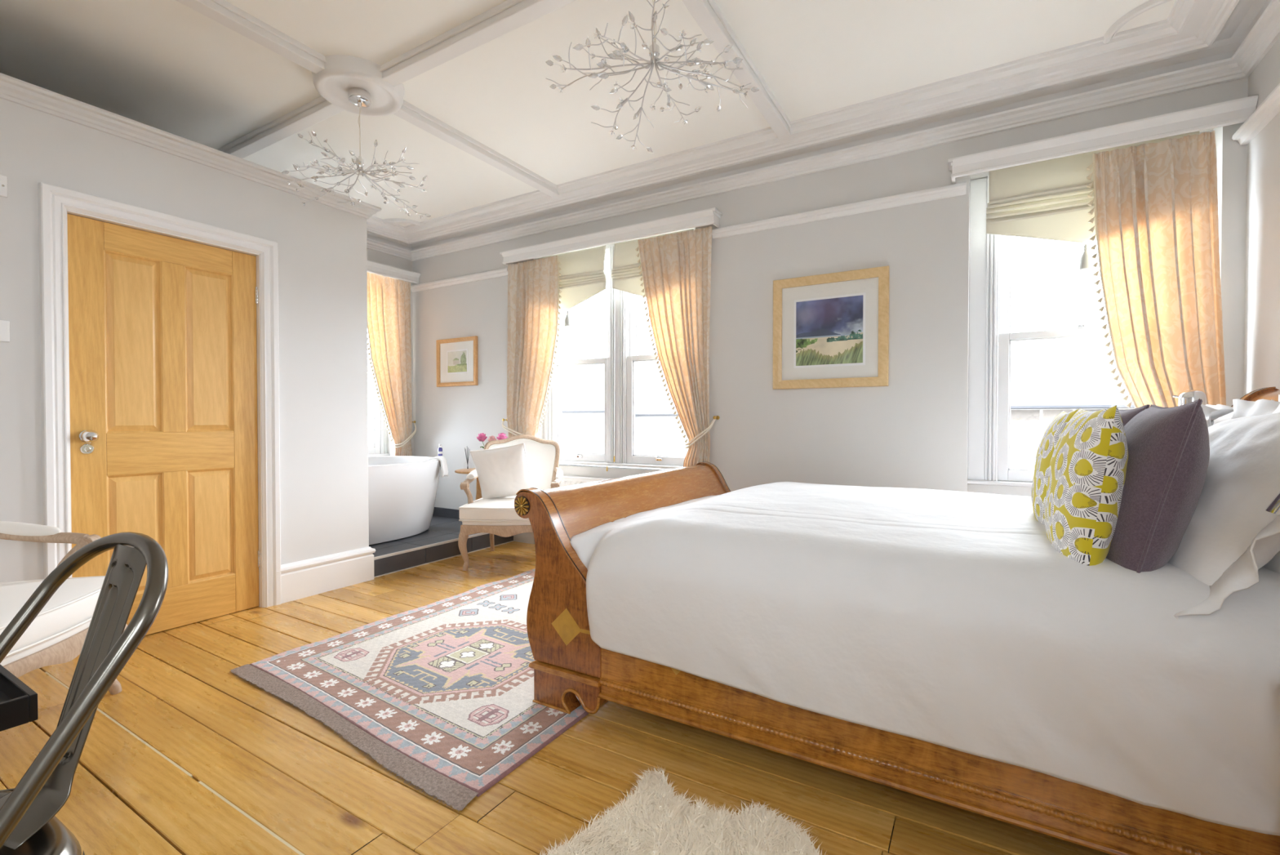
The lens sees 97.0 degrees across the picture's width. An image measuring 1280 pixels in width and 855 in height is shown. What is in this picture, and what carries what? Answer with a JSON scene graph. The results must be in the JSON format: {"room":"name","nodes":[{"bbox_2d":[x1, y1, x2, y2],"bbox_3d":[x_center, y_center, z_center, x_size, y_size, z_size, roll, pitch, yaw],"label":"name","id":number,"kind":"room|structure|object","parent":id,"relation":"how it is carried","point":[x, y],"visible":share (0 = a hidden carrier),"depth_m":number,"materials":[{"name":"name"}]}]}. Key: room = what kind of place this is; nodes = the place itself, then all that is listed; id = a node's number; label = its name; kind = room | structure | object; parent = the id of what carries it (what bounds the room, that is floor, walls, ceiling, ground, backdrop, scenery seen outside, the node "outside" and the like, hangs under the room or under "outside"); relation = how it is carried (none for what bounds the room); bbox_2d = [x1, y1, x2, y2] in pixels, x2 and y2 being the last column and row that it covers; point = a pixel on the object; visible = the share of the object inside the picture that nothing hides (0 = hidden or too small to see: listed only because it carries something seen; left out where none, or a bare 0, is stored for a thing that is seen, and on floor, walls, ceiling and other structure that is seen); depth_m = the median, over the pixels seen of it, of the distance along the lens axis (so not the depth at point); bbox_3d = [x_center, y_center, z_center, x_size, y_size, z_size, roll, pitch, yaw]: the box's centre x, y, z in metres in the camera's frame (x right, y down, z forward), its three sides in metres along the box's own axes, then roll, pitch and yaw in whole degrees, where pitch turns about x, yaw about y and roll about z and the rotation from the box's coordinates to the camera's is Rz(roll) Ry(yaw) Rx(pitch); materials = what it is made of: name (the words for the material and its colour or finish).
{"room":"hotel room","nodes":[
{"label":"hotel room","id":0,"kind":"room"},
{"bbox_2d":[0,98,375,603],"bbox_3d":[-3.209,-0.160,2.514,1.350,2.372,3.530,0,1,31],"label":"wall","id":1,"kind":"structure","parent":0,"point":[322,257],"depth_m":3.21,"materials":[{"name":"white paint"}]},
{"bbox_2d":[0,174,7,197],"bbox_3d":[-2.592,-0.977,2.264,0.013,0.086,0.086,0,1,31],"label":"switch plate","id":2,"kind":"object","parent":1,"relation":"attached to","point":[3,179],"visible":1,"depth_m":2.29,"materials":[{"name":"white plastic"}]},
{"bbox_2d":[0,320,9,342],"bbox_3d":[-2.593,-0.391,2.273,0.011,0.086,0.086,0,1,31],"label":"switch plate","id":3,"kind":"object","parent":1,"relation":"attached to","point":[4,325],"visible":1,"depth_m":2.30,"materials":[{"name":"white plastic"}]},
{"bbox_2d":[38,182,280,607],"bbox_3d":[-2.320,-0.016,2.815,0.130,2.036,0.939,0,1,31],"label":"door frame","id":4,"kind":"structure","parent":1,"relation":"attached to","point":[55,202],"depth_m":2.55,"materials":[{"name":"white paint"}]},
{"bbox_2d":[66,213,260,635],"bbox_3d":[-2.305,0.029,2.811,0.104,1.939,0.775,0,1,31],"label":"door","id":5,"kind":"structure","parent":1,"relation":"in","point":[136,451],"depth_m":2.80,"materials":[{"name":"brown wood"}]},
{"bbox_2d":[0,72,382,219],"bbox_3d":[-2.689,-1.367,2.208,0.228,0.078,3.564,0,1,31],"label":"trim","id":6,"kind":"structure","parent":1,"relation":"attached to","point":[13,90],"depth_m":2.71,"materials":[{"name":"white paint"}]},
{"bbox_2d":[103,248,413,526],"bbox_3d":[-3.587,-0.457,3.505,0.320,3.000,5.450,0,1,31],"label":"wall","id":7,"kind":"structure","parent":0,"point":[373,255],"depth_m":5.38,"materials":[{"name":"white paint"}]},
{"bbox_2d":[367,271,389,456],"bbox_3d":[-2.620,-0.628,5.167,0.195,1.802,0.620,0,1,31],"label":"window","id":8,"kind":"structure","parent":7,"relation":"in","point":[379,447],"depth_m":5.33,"materials":[{"name":"white paint"}]},
{"bbox_2d":[367,259,420,284],"bbox_3d":[-2.584,-1.417,4.744,0.120,0.096,1.668,0,1,31],"label":"pelmet","id":9,"kind":"object","parent":7,"relation":"attached to","point":[374,267],"visible":0.14,"depth_m":5.19,"materials":[{"name":"white paint"}]},
{"bbox_2d":[367,271,412,455],"bbox_3d":[-2.320,-0.278,5.204,0.062,2.205,0.529,0,1,30],"label":"curtain","id":10,"kind":"object","parent":9,"relation":"hanging from","point":[388,299],"visible":0.69,"depth_m":5.25,"materials":[{"name":"beige fabric"}]},
{"bbox_2d":[393,420,416,448],"bbox_3d":[-2.225,0.061,5.364,0.121,0.254,0.252,0,1,31],"label":"tieback","id":11,"kind":"object","parent":7,"relation":"attached to","point":[414,421],"visible":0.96,"depth_m":5.33,"materials":[{"name":"beige fabric"}]},
{"bbox_2d":[0,541,1111,854],"bbox_3d":[-0.932,1.027,2.052,6.350,0.031,5.644,0,1,31],"label":"floor","id":12,"kind":"structure","parent":0,"point":[191,757],"depth_m":1.65,"materials":[{"name":"brown wood"}]},
{"bbox_2d":[0,663,38,731],"bbox_3d":[-1.509,0.776,0.995,0.430,0.502,0.543,0,1,31],"label":"tray table","id":13,"kind":"object","parent":12,"relation":"on","point":[18,701],"visible":1,"depth_m":1.11,"materials":[{"name":"black wood"}]},
{"bbox_2d":[0,689,10,702],"bbox_3d":[-1.509,0.569,0.992,0.406,0.012,0.519,0,1,31],"label":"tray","id":14,"kind":"object","parent":13,"relation":"on","point":[5,695],"depth_m":1.18,"materials":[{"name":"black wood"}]},
{"bbox_2d":[0,520,127,694],"bbox_3d":[-2.221,0.556,1.807,0.711,0.928,0.702,0,1,-12],"label":"armchair","id":15,"kind":"object","parent":12,"relation":"on","point":[57,634],"visible":0.58,"depth_m":1.88,"materials":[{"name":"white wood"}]},
{"bbox_2d":[0,576,105,653],"bbox_3d":[-2.180,0.612,1.817,0.614,0.112,0.645,0,1,-12],"label":"seat cushion","id":16,"kind":"object","parent":15,"relation":"on","point":[71,607],"depth_m":1.86,"materials":[{"name":"white fabric"}]},
{"bbox_2d":[0,531,168,854],"bbox_3d":[-0.963,0.604,0.737,0.436,0.852,0.519,0,1,30],"label":"metal chair","id":17,"kind":"object","parent":12,"relation":"on","point":[29,824],"visible":1,"depth_m":0.84,"materials":[{"name":"grey metal"}]},
{"bbox_2d":[230,568,589,809],"bbox_3d":[-0.487,0.993,2.918,1.485,0.014,2.444,0,1,31],"label":"rug","id":18,"kind":"object","parent":12,"relation":"on","point":[440,694],"visible":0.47,"depth_m":2.16,"materials":[{"name":"fabric"}]},
{"bbox_2d":[368,515,514,577],"bbox_3d":[-2.104,0.914,4.414,1.313,0.134,1.800,0,1,31],"label":"platform","id":19,"kind":"object","parent":12,"relation":"on","point":[439,542],"visible":0.3,"depth_m":4.19,"materials":[{"name":"tile"}]},
{"bbox_2d":[368,455,441,544],"bbox_3d":[-2.177,0.553,4.359,1.076,0.592,1.276,0,1,31],"label":"bathtub","id":20,"kind":"object","parent":19,"relation":"on","point":[402,490],"visible":0.48,"depth_m":4.19,"materials":[{"name":"white ceramic"}]},
{"bbox_2d":[422,455,448,476],"bbox_3d":[-1.667,0.317,4.550,0.235,0.162,0.215,0,1,-9],"label":"towel","id":21,"kind":"object","parent":20,"relation":"on","point":[442,460],"visible":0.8,"depth_m":4.48,"materials":[{"name":"white fabric"}]},
{"bbox_2d":[438,444,442,455],"bbox_3d":[-1.650,0.186,4.678,0.035,0.094,0.035,0,1,31],"label":"bottle","id":22,"kind":"object","parent":21,"relation":"on","point":[440,449],"visible":1,"depth_m":4.67,"materials":[{"name":"blue"}]},
{"bbox_2d":[454,467,481,499],"bbox_3d":[-1.355,0.599,4.761,0.384,0.490,0.384,0,1,31],"label":"side table","id":23,"kind":"object","parent":19,"relation":"on","point":[478,494],"visible":0.27,"depth_m":4.74,"materials":[{"name":"brown wood"}]},
{"bbox_2d":[464,447,470,470],"bbox_3d":[-1.438,0.255,4.725,0.056,0.199,0.057,0,1,3],"label":"reed diffuser","id":24,"kind":"object","parent":23,"relation":"on","point":[468,452],"visible":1,"depth_m":4.72,"materials":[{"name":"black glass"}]},
{"bbox_3d":[-1.244,0.288,4.679,0.080,0.135,0.080,0,1,31],"label":"vase","id":25,"kind":"object","parent":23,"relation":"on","visible":0},
{"bbox_2d":[476,432,487,448],"bbox_3d":[-1.303,0.194,4.721,0.116,0.297,0.088,0,1,0],"label":"rose","id":26,"kind":"object","parent":25,"relation":"in","point":[482,437],"visible":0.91,"depth_m":4.70,"materials":[{"name":"pink plant"}]},
{"bbox_2d":[487,435,496,441],"bbox_3d":[-1.220,0.205,4.662,0.075,0.277,0.073,0,1,-13],"label":"rose","id":27,"kind":"object","parent":25,"relation":"in","point":[491,437],"visible":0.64,"depth_m":4.64,"materials":[{"name":"pink plant"}]},
{"bbox_2d":[496,432,507,439],"bbox_3d":[-1.163,0.193,4.629,0.184,0.301,0.087,0,1,31],"label":"rose","id":28,"kind":"object","parent":25,"relation":"in","point":[501,435],"visible":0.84,"depth_m":4.58,"materials":[{"name":"pink plant"}]},
{"bbox_2d":[457,434,563,570],"bbox_3d":[-0.923,0.524,4.199,0.702,0.928,0.711,0,1,-1],"label":"armchair","id":29,"kind":"object","parent":12,"relation":"on","point":[496,516],"visible":0.66,"depth_m":4.00,"materials":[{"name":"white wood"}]},
{"bbox_2d":[459,495,528,519],"bbox_3d":[-0.922,0.580,4.157,0.645,0.112,0.614,0,1,-1],"label":"seat cushion","id":30,"kind":"object","parent":29,"relation":"on","point":[493,508],"depth_m":3.87,"materials":[{"name":"white fabric"}]},
{"bbox_2d":[469,442,533,498],"bbox_3d":[-1.007,0.332,4.171,0.458,0.446,0.174,0,1,4],"label":"cushion","id":31,"kind":"object","parent":29,"relation":"on","point":[501,472],"visible":0.94,"depth_m":4.11,"materials":[{"name":"white fabric"}]},
{"bbox_2d":[539,763,827,854],"bbox_3d":[0.028,0.997,1.163,0.658,0.054,0.865,0,1,31],"label":"sheepskin rug","id":32,"kind":"object","parent":12,"relation":"on","point":[652,820],"visible":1,"depth_m":1.39,"materials":[{"name":"beige fur"}]},
{"bbox_2d":[514,386,1279,854],"bbox_3d":[1.022,0.427,2.173,2.515,1.168,1.656,0,1,31],"label":"sleigh bed","id":33,"kind":"object","parent":12,"relation":"on","point":[567,663],"visible":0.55,"depth_m":1.65,"materials":[{"name":"brown wood"}]},
{"bbox_2d":[569,481,1279,835],"bbox_3d":[1.009,0.525,2.173,2.071,0.482,1.768,0,1,31],"label":"duvet","id":34,"kind":"object","parent":33,"relation":"on","point":[953,620],"visible":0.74,"depth_m":1.36,"materials":[{"name":"white fabric"}]},
{"bbox_2d":[1031,408,1078,524],"bbox_3d":[1.383,0.153,1.867,0.163,0.422,0.418,1,1,39],"label":"cushion","id":35,"kind":"object","parent":34,"relation":"on","point":[1047,444],"visible":0.41,"depth_m":1.78,"materials":[{"name":"fabric"}]},
{"bbox_2d":[1044,404,1128,565],"bbox_3d":[1.140,0.158,1.459,0.152,0.422,0.416,0,1,28],"label":"cushion","id":36,"kind":"object","parent":34,"relation":"on","point":[1087,468],"visible":0.88,"depth_m":1.31,"materials":[{"name":"fabric"}]},
{"bbox_2d":[1118,404,1150,426],"bbox_3d":[1.524,0.144,1.840,0.194,0.425,0.456,0,1,30],"label":"cushion","id":37,"kind":"object","parent":34,"relation":"on","point":[1126,415],"visible":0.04,"depth_m":1.67,"materials":[{"name":"purple fabric"}]},
{"bbox_2d":[1106,399,1209,573],"bbox_3d":[1.251,0.160,1.411,0.212,0.443,0.472,1,1,38],"label":"cushion","id":38,"kind":"object","parent":34,"relation":"on","point":[1168,447],"visible":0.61,"depth_m":1.24,"materials":[{"name":"purple fabric"}]},
{"bbox_2d":[1200,404,1233,426],"bbox_3d":[1.877,0.161,2.131,0.335,0.489,0.742,0,1,31],"label":"pillow","id":39,"kind":"object","parent":34,"relation":"on","point":[1211,414],"visible":0.02,"depth_m":1.77,"materials":[{"name":"white fabric"}]},
{"bbox_2d":[1168,399,1279,618],"bbox_3d":[1.459,0.169,1.431,0.397,0.565,0.864,0,1,29],"label":"pillow","id":40,"kind":"object","parent":34,"relation":"on","point":[1230,534],"visible":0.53,"depth_m":1.20,"materials":[{"name":"white fabric"}]},
{"bbox_2d":[1205,399,1274,424],"bbox_3d":[1.989,0.165,2.053,0.287,0.510,0.743,0,1,30],"label":"pillow","id":41,"kind":"object","parent":34,"relation":"on","point":[1219,406],"visible":0.03,"depth_m":2.04,"materials":[{"name":"white fabric"}]},
{"bbox_2d":[1262,394,1279,573],"bbox_3d":[1.601,0.162,1.387,0.290,0.511,0.760,0,1,31],"label":"pillow","id":42,"kind":"object","parent":34,"relation":"on","point":[1273,564],"visible":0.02,"depth_m":1.23,"materials":[{"name":"white fabric"}]},
{"bbox_3d":[2.443,0.701,2.511,0.380,0.610,0.360,0,1,31],"label":"bedside table","id":43,"kind":"object","parent":12,"relation":"on","visible":0},
{"bbox_2d":[1173,390,1206,406],"bbox_3d":[2.417,0.117,2.483,0.210,0.560,0.210,-1,1,-39],"label":"table lamp","id":44,"kind":"object","parent":43,"relation":"on","point":[1184,397],"visible":0.2,"depth_m":2.45,"materials":[{"name":"silver metal"}]},
{"bbox_3d":[1.178,0.726,0.704,0.380,0.610,0.360,0,1,31],"label":"bedside table","id":45,"kind":"object","parent":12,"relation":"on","visible":0},
{"bbox_2d":[1265,491,1279,514],"bbox_3d":[1.115,0.191,0.869,0.210,0.455,0.210,0,1,31],"label":"table lamp","id":46,"kind":"object","parent":45,"relation":"on","point":[1273,507],"visible":1,"depth_m":0.92,"materials":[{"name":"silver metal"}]},
{"bbox_2d":[0,0,1175,226],"bbox_3d":[-0.982,-1.786,1.931,6.350,0.100,5.450,0,1,31],"label":"ceiling","id":47,"kind":"structure","parent":0,"point":[166,65],"depth_m":2.76,"materials":[{"name":"white paint"}]},
{"bbox_2d":[311,54,404,116],"bbox_3d":[-1.420,-1.716,2.866,0.430,0.086,0.430,0,1,31],"label":"ceiling rose","id":48,"kind":"object","parent":47,"relation":"attached to","point":[341,73],"visible":0.84,"depth_m":2.79,"materials":[{"name":"white paint"}]},
{"bbox_2d":[275,87,426,215],"bbox_3d":[-1.416,-1.423,2.894,0.746,0.535,0.711,0,1,31],"label":"chandelier","id":49,"kind":"object","parent":48,"relation":"hanging from","point":[359,97],"visible":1,"depth_m":2.85,"materials":[{"name":"silver metal"}]},
{"bbox_2d":[175,0,559,196],"bbox_3d":[-1.714,-1.724,2.369,0.097,0.075,4.250,0,1,31],"label":"ceiling beam","id":50,"kind":"structure","parent":47,"relation":"attached to","point":[221,11],"depth_m":2.65,"materials":[{"name":"white paint"}]},
{"bbox_2d":[217,0,576,158],"bbox_3d":[-0.674,-1.726,2.446,5.150,0.075,0.099,0,1,31],"label":"ceiling beam","id":51,"kind":"structure","parent":47,"relation":"attached to","point":[509,15],"depth_m":2.60,"materials":[{"name":"white paint"}]},
{"bbox_2d":[382,217,421,226],"bbox_3d":[-2.042,-1.761,4.854,0.306,0.028,0.089,0,1,-14],"label":"trim","id":52,"kind":"structure","parent":47,"relation":"attached to","point":[391,220],"depth_m":4.82,"materials":[{"name":"white paint"}]},
{"bbox_2d":[680,0,791,137],"bbox_3d":[-0.242,-1.713,1.490,0.096,0.075,4.250,0,1,31],"label":"ceiling beam","id":53,"kind":"structure","parent":47,"relation":"attached to","point":[707,14],"depth_m":2.61,"materials":[{"name":"white paint"}]},
{"bbox_2d":[1102,0,1172,44],"bbox_3d":[2.095,-1.728,2.385,0.089,0.028,0.306,0,1,-14],"label":"trim","id":54,"kind":"structure","parent":47,"relation":"attached to","point":[1112,31],"depth_m":2.37,"materials":[{"name":"white paint"}]},
{"bbox_3d":[0.051,-1.704,2.003,0.430,0.086,0.430,0,1,31],"label":"ceiling rose","id":55,"kind":"object","parent":47,"relation":"attached to","visible":0},
{"bbox_2d":[546,0,751,147],"bbox_3d":[0.036,-1.411,2.025,0.746,0.535,0.710,0,1,-16],"label":"chandelier","id":56,"kind":"object","parent":55,"relation":"hanging from","point":[654,49],"visible":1,"depth_m":1.99,"materials":[{"name":"silver metal"}]},
{"bbox_2d":[410,77,1279,543],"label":"wall","id":57,"kind":"structure","parent":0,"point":[911,432],"depth_m":3.47,"materials":[{"name":"white paint"}]},
{"bbox_2d":[432,506,459,519],"bbox_3d":[-2.106,0.806,4.414,1.310,0.085,1.800,0,1,31],"label":"baseboard","id":58,"kind":"structure","parent":57,"relation":"attached to","point":[438,511],"depth_m":5.26,"materials":[{"name":"tile"}]},
{"bbox_2d":[435,335,477,386],"bbox_3d":[-1.675,-0.596,5.167,0.518,0.437,0.028,0,1,31],"label":"picture frame","id":59,"kind":"object","parent":57,"relation":"attached to","point":[456,357],"visible":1,"depth_m":5.16,"materials":[{"name":"brown wood"}]},
{"bbox_2d":[447,350,466,372],"bbox_3d":[-1.669,-0.600,5.165,0.250,0.190,0.001,0,1,31],"label":"print","id":60,"kind":"object","parent":59,"relation":"attached to","point":[456,360],"depth_m":5.16},
{"bbox_2d":[502,417,537,436],"bbox_3d":[-1.014,0.015,4.738,0.379,0.184,0.106,0,1,31],"label":"tieback","id":61,"kind":"object","parent":57,"relation":"attached to","point":[503,419],"visible":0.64,"depth_m":4.74,"materials":[{"name":"beige fabric"}]},
{"bbox_2d":[506,255,561,437],"bbox_3d":[-0.883,-0.275,4.669,0.591,2.195,0.064,0,1,29],"label":"curtain","id":62,"kind":"object","parent":57,"relation":"hanging from","point":[533,286],"visible":0.66,"depth_m":4.67,"materials":[{"name":"beige fabric"}]},
{"bbox_2d":[535,245,607,471],"bbox_3d":[-0.577,-0.536,4.566,0.756,1.750,0.082,0,1,31],"label":"blind","id":63,"kind":"object","parent":57,"relation":"attached to","point":[583,277],"visible":0.66,"depth_m":4.47,"materials":[{"name":"beige fabric"}]},
{"bbox_2d":[559,475,610,487],"bbox_3d":[-0.184,0.691,4.401,1.104,0.580,0.070,0,1,31],"label":"radiator","id":64,"kind":"object","parent":57,"relation":"attached to","point":[566,480],"visible":0.08,"depth_m":4.56,"materials":[{"name":"white metal"}]},
{"bbox_2d":[562,475,610,479],"bbox_3d":[-0.184,0.407,4.398,1.104,0.012,0.070,0,1,31],"label":"grille","id":65,"kind":"object","parent":64,"relation":"attached to","point":[564,477],"depth_m":4.54,"materials":[{"name":"white metal"}]},
{"bbox_2d":[499,207,722,265],"bbox_3d":[-0.308,-1.411,4.288,1.945,0.096,0.120,0,1,31],"label":"pelmet","id":66,"kind":"object","parent":57,"relation":"attached to","point":[712,215],"visible":0.95,"depth_m":4.15,"materials":[{"name":"white paint"}]},
{"bbox_2d":[543,228,694,468],"bbox_3d":[-0.155,-0.609,4.491,1.500,1.822,0.195,0,1,31],"label":"window","id":67,"kind":"structure","parent":57,"relation":"attached to","point":[622,306],"depth_m":4.44,"materials":[{"name":"white paint"}]},
{"bbox_2d":[611,228,693,461],"bbox_3d":[0.085,-0.569,4.170,0.709,1.674,0.082,0,1,31],"label":"blind","id":68,"kind":"object","parent":57,"relation":"attached to","point":[625,274],"visible":0.45,"depth_m":4.25,"materials":[{"name":"beige fabric"}]},
{"bbox_2d":[635,226,711,466],"bbox_3d":[0.226,-0.267,4.002,0.607,2.196,0.059,0,1,29],"label":"curtain","id":69,"kind":"object","parent":57,"relation":"hanging from","point":[676,268],"visible":0.77,"depth_m":3.95,"materials":[{"name":"beige fabric"}]},
{"bbox_2d":[684,415,719,448],"bbox_3d":[0.416,0.034,3.884,0.235,0.229,0.106,0,1,31],"label":"tieback","id":70,"kind":"object","parent":57,"relation":"attached to","point":[714,417],"visible":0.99,"depth_m":3.84,"materials":[{"name":"beige fabric"}]},
{"bbox_2d":[773,265,889,389],"bbox_3d":[1.155,-0.593,3.476,0.687,0.698,0.030,0,1,31],"label":"picture frame","id":71,"kind":"object","parent":57,"relation":"attached to","point":[831,330],"visible":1,"depth_m":3.46,"materials":[{"name":"brown wood"}]},
{"bbox_2d":[795,294,862,365],"bbox_3d":[1.158,-0.589,3.477,0.399,0.402,0.001,0,1,31],"label":"print","id":72,"kind":"object","parent":71,"relation":"attached to","point":[828,331],"depth_m":3.47},
{"bbox_2d":[967,129,1213,487],"bbox_3d":[2.326,-0.590,3.009,1.020,1.822,0.195,0,1,31],"label":"window","id":73,"kind":"structure","parent":57,"relation":"attached to","point":[989,255],"depth_m":3.17,"materials":[{"name":"white paint"}]},
{"bbox_2d":[986,131,1199,270],"bbox_3d":[2.249,-1.099,2.855,0.860,0.600,0.055,0,1,31],"label":"blind","id":74,"kind":"object","parent":57,"relation":"attached to","point":[1047,199],"visible":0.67,"depth_m":2.93,"materials":[{"name":"beige fabric"}]},
{"bbox_2d":[947,94,1258,184],"bbox_3d":[2.193,-1.391,2.795,1.176,0.096,0.120,0,1,31],"label":"pelmet","id":75,"kind":"object","parent":57,"relation":"attached to","point":[1235,111],"visible":0.95,"depth_m":2.71,"materials":[{"name":"white paint"}]},
{"bbox_2d":[1086,130,1226,408],"bbox_3d":[2.431,-0.249,2.686,0.514,2.195,0.072,0,1,31],"label":"curtain","id":76,"kind":"object","parent":57,"relation":"hanging from","point":[1156,217],"visible":0.64,"depth_m":2.68,"materials":[{"name":"beige fabric"}]},
{"bbox_2d":[1243,37,1279,395],"bbox_3d":[1.615,-0.415,0.398,0.300,3.000,5.450,0,1,31],"label":"wall","id":77,"kind":"structure","parent":0,"point":[1262,276],"depth_m":2.39,"materials":[{"name":"white paint"}]},
{"bbox_2d":[366,0,1279,261],"bbox_3d":[-0.982,-1.650,1.933,5.750,0.172,4.850,0,1,31],"label":"crown molding","id":78,"kind":"structure","parent":77,"relation":"attached to","point":[1200,43],"depth_m":3.09,"materials":[{"name":"white paint"}]},
{"label":"outside","id":79,"kind":"structure","parent":0,"visible":0},
{"bbox_3d":[7.691,4.367,12.938,80.000,0.200,90.000,0,1,31],"label":"ground","id":80,"kind":"structure","parent":79,"visible":0},
{"bbox_2d":[561,315,661,453],"bbox_3d":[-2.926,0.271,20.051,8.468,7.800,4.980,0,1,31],"label":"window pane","id":81,"kind":"structure","parent":80,"relation":"on","point":[583,385],"depth_m":17.04,"materials":[{"name":"glass"}]},
{"bbox_2d":[635,366,688,456],"bbox_3d":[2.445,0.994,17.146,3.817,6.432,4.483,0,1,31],"label":"window pane","id":82,"kind":"structure","parent":80,"relation":"on","point":[657,431],"depth_m":16.06,"materials":[{"name":"glass"}]},
{"bbox_2d":[996,338,1134,468],"bbox_3d":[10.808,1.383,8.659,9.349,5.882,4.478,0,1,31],"label":"window pane","id":83,"kind":"structure","parent":80,"relation":"on","point":[1047,380],"depth_m":9.16,"materials":[{"name":"glass"}]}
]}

